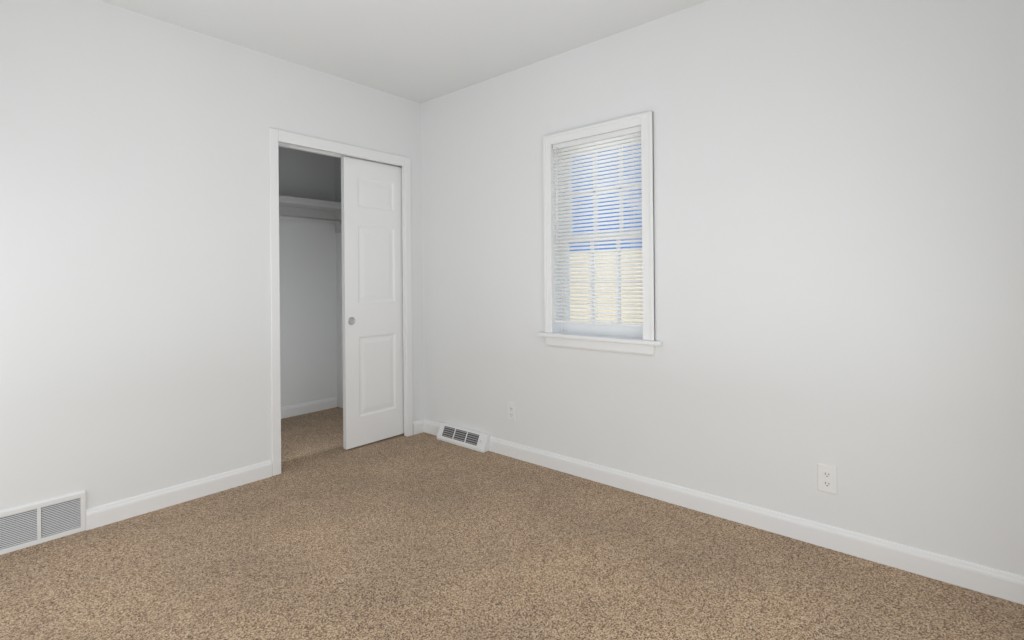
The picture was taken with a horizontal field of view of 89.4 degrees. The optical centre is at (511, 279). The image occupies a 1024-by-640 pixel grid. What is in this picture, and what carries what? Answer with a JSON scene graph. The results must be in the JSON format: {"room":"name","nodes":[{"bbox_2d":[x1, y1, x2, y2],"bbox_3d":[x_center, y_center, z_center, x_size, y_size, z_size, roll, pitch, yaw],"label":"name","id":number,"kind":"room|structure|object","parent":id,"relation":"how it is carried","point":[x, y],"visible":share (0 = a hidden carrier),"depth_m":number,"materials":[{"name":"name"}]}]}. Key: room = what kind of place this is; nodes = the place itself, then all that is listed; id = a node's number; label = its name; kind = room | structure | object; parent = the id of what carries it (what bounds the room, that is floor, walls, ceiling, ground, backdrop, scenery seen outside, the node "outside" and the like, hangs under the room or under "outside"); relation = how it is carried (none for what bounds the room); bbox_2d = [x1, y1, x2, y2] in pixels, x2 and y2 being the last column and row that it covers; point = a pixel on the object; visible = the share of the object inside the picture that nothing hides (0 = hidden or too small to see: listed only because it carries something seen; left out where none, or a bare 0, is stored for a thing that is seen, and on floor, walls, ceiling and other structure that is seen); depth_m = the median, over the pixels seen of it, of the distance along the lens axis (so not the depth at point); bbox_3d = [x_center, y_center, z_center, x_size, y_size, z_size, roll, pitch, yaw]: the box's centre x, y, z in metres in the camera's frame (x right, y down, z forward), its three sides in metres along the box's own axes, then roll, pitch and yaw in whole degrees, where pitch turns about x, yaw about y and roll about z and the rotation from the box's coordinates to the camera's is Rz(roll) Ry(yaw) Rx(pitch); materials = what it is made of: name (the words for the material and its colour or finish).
{"room":"empty bedroom","nodes":[
{"label":"empty bedroom","id":0,"kind":"room"},
{"bbox_2d":[0,0,423,530],"bbox_3d":[-1.802,-0.082,2.616,0.133,2.440,3.350,-1,0,41],"label":"wall","id":1,"kind":"structure","parent":0,"point":[135,345],"depth_m":2.53,"materials":[{"name":"white paint"}]},
{"bbox_2d":[0,490,85,554],"bbox_3d":[-2.139,1.049,2.123,0.011,0.180,0.606,-1,0,41],"label":"air vent","id":2,"kind":"object","parent":1,"relation":"in","point":[31,524],"visible":1,"depth_m":2.24,"materials":[{"name":"white metal"}]},
{"bbox_2d":[269,128,412,475],"bbox_3d":[-1.110,0.125,3.414,0.134,2.014,1.016,-1,0,41],"label":"door frame","id":3,"kind":"structure","parent":1,"relation":"attached to","point":[276,136],"depth_m":3.18,"materials":[{"name":"white paint"}]},
{"bbox_2d":[341,157,403,449],"bbox_3d":[-0.926,0.152,3.637,0.035,1.933,0.573,-1,0,41],"label":"closet door","id":4,"kind":"structure","parent":1,"relation":"in","point":[372,299],"depth_m":3.57,"materials":[{"name":"white paint"}]},
{"bbox_2d":[348,317,354,324],"bbox_3d":[-1.068,0.275,3.444,0.002,0.054,0.054,-1,0,41],"label":"door pull","id":5,"kind":"object","parent":4,"relation":"attached to","point":[351,320],"visible":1,"depth_m":3.44,"materials":[{"name":"grey metal"}]},
{"bbox_2d":[278,146,336,406],"bbox_3d":[-2.102,-0.079,4.098,0.100,2.440,1.500,-1,0,41],"label":"wall","id":6,"kind":"structure","parent":0,"point":[308,318],"depth_m":4.43,"materials":[{"name":"white paint"}]},
{"bbox_2d":[281,397,336,418],"bbox_3d":[-2.021,1.094,4.094,0.013,0.092,1.387,-1,0,41],"label":"baseboard","id":7,"kind":"structure","parent":6,"relation":"attached to","point":[306,407],"depth_m":4.41,"materials":[{"name":"white paint"}]},
{"bbox_2d":[279,195,341,232],"bbox_3d":[-1.876,-0.521,3.965,0.418,0.209,1.396,-1,0,41],"label":"closet shelf","id":8,"kind":"object","parent":6,"relation":"attached to","point":[301,209],"visible":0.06,"depth_m":4.25,"materials":[{"name":"grey paint"}]},
{"bbox_2d":[100,0,708,102],"bbox_3d":[-0.805,-1.361,1.865,5.000,0.100,3.530,-1,0,41],"label":"ceiling","id":9,"kind":"structure","parent":0,"point":[420,51],"depth_m":2.72,"materials":[{"name":"white paint"}]},
{"bbox_2d":[0,407,1023,639],"bbox_3d":[-0.783,1.154,1.865,5.000,0.050,3.530,-1,0,41],"label":"floor","id":10,"kind":"structure","parent":0,"point":[324,535],"depth_m":2.00,"materials":[{"name":"beige carpet"}]},
{"bbox_2d":[335,0,1023,604],"bbox_3d":[0.296,-0.101,3.127,5.000,2.440,0.193,-1,0,41],"label":"wall","id":11,"kind":"structure","parent":0,"point":[839,234],"depth_m":2.25,"materials":[{"name":"white paint"}]},
{"bbox_2d":[437,422,490,452],"bbox_3d":[-0.337,1.070,3.526,0.460,0.108,0.070,-1,0,41],"label":"air vent","id":12,"kind":"object","parent":11,"relation":"in","point":[472,439],"visible":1,"depth_m":3.49,"materials":[{"name":"white metal"}]},
{"bbox_2d":[507,402,515,420],"bbox_3d":[-0.003,0.835,3.278,0.070,0.114,0.007,-1,0,41],"label":"electrical outlet plate","id":13,"kind":"object","parent":11,"relation":"attached to","point":[511,411],"visible":1,"depth_m":3.27,"materials":[{"name":"white plastic"}]},
{"bbox_2d":[543,111,654,355],"bbox_3d":[0.517,-0.233,2.930,0.695,1.250,0.201,-1,0,41],"label":"window","id":14,"kind":"structure","parent":11,"relation":"in","point":[597,233],"depth_m":2.90,"materials":[{"name":"white paint"}]},
{"bbox_2d":[537,332,662,345],"bbox_3d":[0.481,0.324,2.887,0.780,0.022,0.120,-1,0,41],"label":"window sill","id":15,"kind":"structure","parent":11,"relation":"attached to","point":[610,338],"depth_m":2.83,"materials":[{"name":"white paint"}]},
{"bbox_2d":[818,463,836,493],"bbox_3d":[1.308,0.826,2.146,0.070,0.114,0.007,-1,0,41],"label":"electrical outlet plate","id":16,"kind":"object","parent":11,"relation":"attached to","point":[827,478],"visible":1,"depth_m":2.14,"materials":[{"name":"white plastic"}]}
]}

